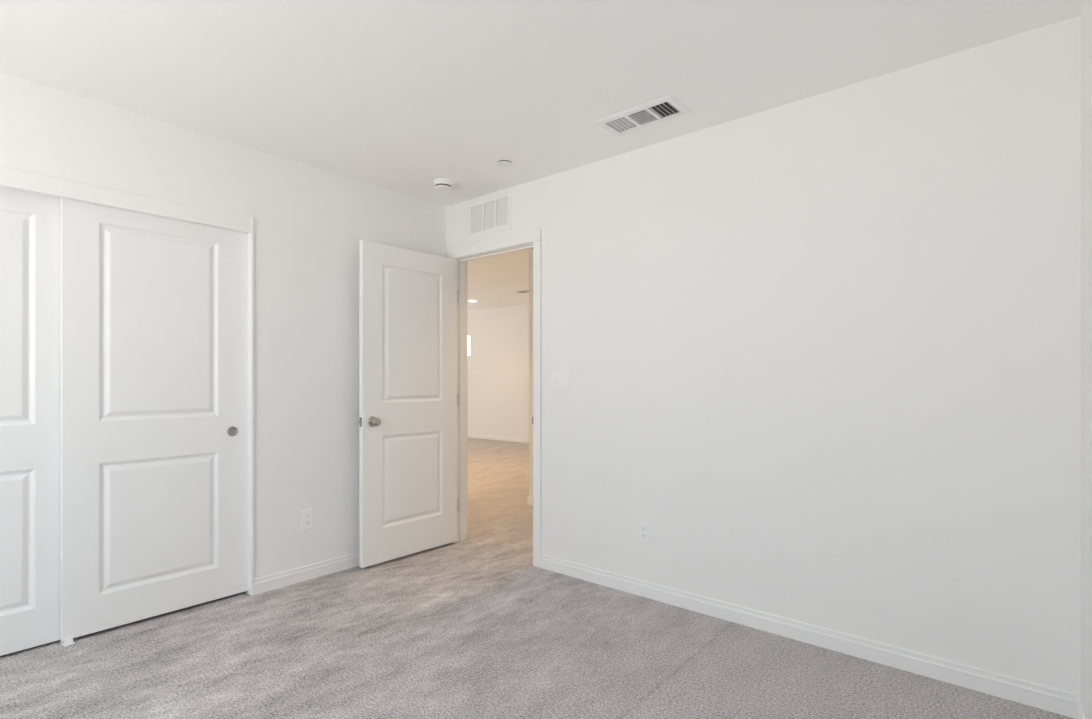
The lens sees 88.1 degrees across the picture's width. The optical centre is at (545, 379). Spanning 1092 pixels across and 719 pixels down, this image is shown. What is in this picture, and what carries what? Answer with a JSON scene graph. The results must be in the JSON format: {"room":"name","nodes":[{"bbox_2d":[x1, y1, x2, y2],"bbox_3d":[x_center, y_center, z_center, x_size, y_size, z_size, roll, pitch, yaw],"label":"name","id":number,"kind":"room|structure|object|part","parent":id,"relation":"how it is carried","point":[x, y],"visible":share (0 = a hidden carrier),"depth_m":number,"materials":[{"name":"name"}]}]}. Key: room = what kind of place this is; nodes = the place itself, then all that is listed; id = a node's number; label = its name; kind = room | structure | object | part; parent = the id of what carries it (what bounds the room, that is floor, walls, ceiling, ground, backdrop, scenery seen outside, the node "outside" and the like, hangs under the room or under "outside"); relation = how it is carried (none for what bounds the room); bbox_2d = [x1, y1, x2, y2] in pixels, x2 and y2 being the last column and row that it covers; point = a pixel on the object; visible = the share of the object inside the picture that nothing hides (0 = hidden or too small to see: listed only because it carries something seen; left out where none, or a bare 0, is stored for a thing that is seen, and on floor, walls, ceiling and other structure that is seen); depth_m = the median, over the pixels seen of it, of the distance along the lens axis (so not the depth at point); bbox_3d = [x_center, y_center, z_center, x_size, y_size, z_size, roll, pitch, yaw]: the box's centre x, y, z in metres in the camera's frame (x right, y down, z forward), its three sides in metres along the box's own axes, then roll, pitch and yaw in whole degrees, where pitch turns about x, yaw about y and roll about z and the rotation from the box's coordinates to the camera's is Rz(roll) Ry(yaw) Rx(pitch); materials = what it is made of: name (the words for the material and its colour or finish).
{"room":"empty bedroom","nodes":[
{"label":"empty bedroom","id":0,"kind":"room"},
{"bbox_2d":[0,73,445,578],"bbox_3d":[-2.068,-0.045,2.627,0.115,2.440,4.020,0,0,40],"label":"wall","id":1,"kind":"structure","parent":0,"point":[310,222],"depth_m":3.23,"materials":[{"name":"white paint"}]},
{"bbox_2d":[0,187,59,655],"bbox_3d":[-2.401,0.169,2.265,0.036,1.985,0.787,0,0,40],"label":"door","id":2,"kind":"structure","parent":1,"relation":"in","point":[29,222],"depth_m":2.45,"materials":[{"name":"white paint"}]},
{"bbox_2d":[0,165,250,233],"bbox_3d":[-2.110,-0.842,2.501,0.038,0.080,1.533,0,0,40],"label":"fascia","id":3,"kind":"object","parent":1,"relation":"attached to","point":[11,178],"visible":1,"depth_m":2.62,"materials":[{"name":"white paint"}]},
{"bbox_2d":[60,198,247,640],"bbox_3d":[-1.897,0.165,2.806,0.036,1.985,0.787,0,0,40],"label":"door","id":4,"kind":"structure","parent":1,"relation":"in","point":[154,309],"depth_m":2.74,"materials":[{"name":"white paint"}]},
{"bbox_3d":[-1.685,0.276,3.036,0.006,0.053,0.053,0,0,40],"label":"finger pull","id":5,"kind":"part","parent":4,"relation":"part of","materials":[{"name":"silver metal"}]},
{"bbox_2d":[245,218,253,595],"bbox_3d":[-1.647,0.145,3.117,0.128,2.060,0.013,0,0,40],"label":"door frame","id":6,"kind":"structure","parent":1,"relation":"attached to","point":[250,591],"depth_m":3.08,"materials":[{"name":"white paint"}]},
{"bbox_2d":[252,552,358,594],"bbox_3d":[-1.166,1.133,3.600,0.014,0.084,1.369,0,0,40],"label":"baseboard","id":7,"kind":"structure","parent":1,"relation":"attached to","point":[293,576],"depth_m":3.30,"materials":[{"name":"white paint"}]},
{"bbox_2d":[301,508,313,530],"bbox_3d":[-1.403,0.820,3.322,0.009,0.120,0.074,0,0,40],"label":"wall outlet","id":8,"kind":"object","parent":1,"relation":"attached to","point":[307,515],"visible":1,"depth_m":3.32,"materials":[{"name":"white plastic"}]},
{"bbox_2d":[468,303,528,438],"bbox_3d":[0.130,-0.125,10.209,7.700,2.600,0.120,0,0,40],"label":"wall","id":9,"kind":"structure","parent":0,"point":[498,361],"depth_m":11.02,"materials":[{"name":"white paint"}]},
{"bbox_2d":[468,433,528,442],"bbox_3d":[0.087,1.133,10.158,7.500,0.084,0.014,0,0,40],"label":"baseboard","id":10,"kind":"structure","parent":9,"relation":"attached to","point":[481,436],"depth_m":10.98,"materials":[{"name":"white paint"}]},
{"bbox_2d":[468,250,528,310],"bbox_3d":[-0.379,-1.475,7.349,10.597,0.100,5.155,0,0,40],"label":"ceiling","id":11,"kind":"structure","parent":0,"point":[493,281],"depth_m":8.09,"materials":[{"name":"white paint"}]},
{"bbox_2d":[515,290,528,293],"bbox_3d":[-0.318,-1.423,9.084,0.380,0.004,0.230,0,0,40],"label":"ceiling vent","id":12,"kind":"object","parent":11,"relation":"in","point":[522,291],"visible":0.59,"depth_m":9.07,"materials":[{"name":"white metal"}]},
{"bbox_2d":[529,249,532,496],"bbox_3d":[1.340,-0.125,4.127,3.820,2.600,0.120,0,0,40],"label":"wall","id":13,"kind":"structure","parent":0,"point":[530,250],"depth_m":5.30,"materials":[{"name":"white paint"}]},
{"bbox_2d":[527,496,532,505],"bbox_3d":[1.284,1.133,4.165,3.714,0.084,0.134,0,0,40],"label":"baseboard","id":14,"kind":"structure","parent":13,"relation":"attached to","point":[529,499],"depth_m":5.29,"materials":[{"name":"white paint"}]},
{"bbox_2d":[0,437,1073,718],"bbox_3d":[-1.709,1.225,5.766,10.597,0.100,9.290,0,0,40],"label":"floor","id":15,"kind":"structure","parent":0,"point":[470,628],"depth_m":2.37,"materials":[{"name":"carpet"}]},
{"bbox_2d":[60,638,74,646],"bbox_3d":[-2.153,1.150,2.535,0.113,0.050,0.038,0,0,40],"label":"guide","id":16,"kind":"object","parent":15,"relation":"on","point":[67,642],"visible":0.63,"depth_m":2.50,"materials":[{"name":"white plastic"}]},
{"bbox_2d":[0,0,1082,206],"bbox_3d":[-0.991,-1.315,1.723,4.297,0.100,4.020,0,0,40],"label":"ceiling","id":17,"kind":"structure","parent":0,"point":[400,96],"depth_m":2.23,"materials":[{"name":"white paint"}]},
{"bbox_2d":[433,178,453,190],"bbox_3d":[-0.654,-1.240,3.598,0.128,0.049,0.128,0,0,40],"label":"smoke detector","id":18,"kind":"object","parent":17,"relation":"attached to","point":[442,184],"visible":1,"depth_m":3.56,"materials":[{"name":"white plastic"}]},
{"bbox_2d":[497,160,511,166],"bbox_3d":[-0.240,-1.260,3.287,0.088,0.011,0.088,0,0,40],"label":"sprinkler cover","id":19,"kind":"object","parent":17,"relation":"attached to","point":[503,163],"visible":1,"depth_m":3.27,"materials":[{"name":"grey plastic"}]},
{"bbox_2d":[594,94,692,135],"bbox_3d":[0.464,-1.361,2.713,0.416,0.207,0.216,0,0,40],"label":"ceiling vent","id":20,"kind":"object","parent":17,"relation":"in","point":[668,107],"visible":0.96,"depth_m":2.71,"materials":[{"name":"white metal"}]},
{"bbox_2d":[446,15,1080,694],"bbox_3d":[-2.035,-0.125,5.299,10.497,2.600,0.115,0,0,40],"label":"wall","id":21,"kind":"structure","parent":0,"point":[827,345],"depth_m":2.44,"materials":[{"name":"white paint"}]},
{"bbox_2d":[469,191,510,238],"bbox_3d":[-0.364,-1.117,3.865,0.410,0.252,0.083,0,0,40],"label":"air vent","id":22,"kind":"object","parent":21,"relation":"in","point":[490,215],"visible":1,"depth_m":3.83,"materials":[{"name":"white metal"}]},
{"bbox_2d":[447,228,541,567],"bbox_3d":[-0.330,0.112,3.866,0.890,2.126,0.146,0,0,40],"label":"door frame","id":23,"kind":"structure","parent":21,"relation":"attached to","point":[535,236],"depth_m":3.86,"materials":[{"name":"white paint"}]},
{"bbox_2d":[359,240,457,567],"bbox_3d":[-0.888,0.146,3.780,0.161,2.017,0.805,0,0,40],"label":"door","id":24,"kind":"structure","parent":23,"relation":"attached to","point":[408,299],"depth_m":3.71,"materials":[{"name":"white paint"}]},
{"bbox_3d":[-1.059,0.259,3.500,0.064,0.065,0.065,0,0,40],"label":"knob","id":25,"kind":"part","parent":24,"relation":"part of","materials":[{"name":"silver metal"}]},
{"bbox_2d":[551,371,571,390],"bbox_3d":[0.090,0.004,3.433,0.164,0.120,0.011,0,0,40],"label":"light switch","id":26,"kind":"object","parent":21,"relation":"attached to","point":[560,380],"visible":1,"depth_m":3.42,"materials":[{"name":"white plastic"}]},
{"bbox_2d":[638,520,650,543],"bbox_3d":[0.532,0.825,3.063,0.074,0.120,0.009,0,0,40],"label":"wall outlet","id":27,"kind":"object","parent":21,"relation":"attached to","point":[644,527],"visible":1,"depth_m":3.06,"materials":[{"name":"white plastic"}]},
{"bbox_2d":[540,554,1079,718],"bbox_3d":[0.909,1.133,2.743,2.459,0.084,0.014,0,0,40],"label":"baseboard","id":28,"kind":"structure","parent":21,"relation":"attached to","point":[1062,702],"depth_m":2.42,"materials":[{"name":"white paint"}]},
{"bbox_2d":[1081,0,1091,718],"bbox_3d":[0.609,-0.045,0.380,0.120,2.440,4.020,0,0,40],"label":"wall","id":29,"kind":"structure","parent":0,"point":[1086,14],"depth_m":1.77,"materials":[{"name":"white paint"}]},
{"bbox_2d":[1076,695,1085,718],"bbox_3d":[0.596,1.133,0.468,0.014,0.084,3.900,0,0,40],"label":"baseboard","id":30,"kind":"structure","parent":29,"relation":"attached to","point":[1080,710],"depth_m":1.90,"materials":[{"name":"white paint"}]}
]}

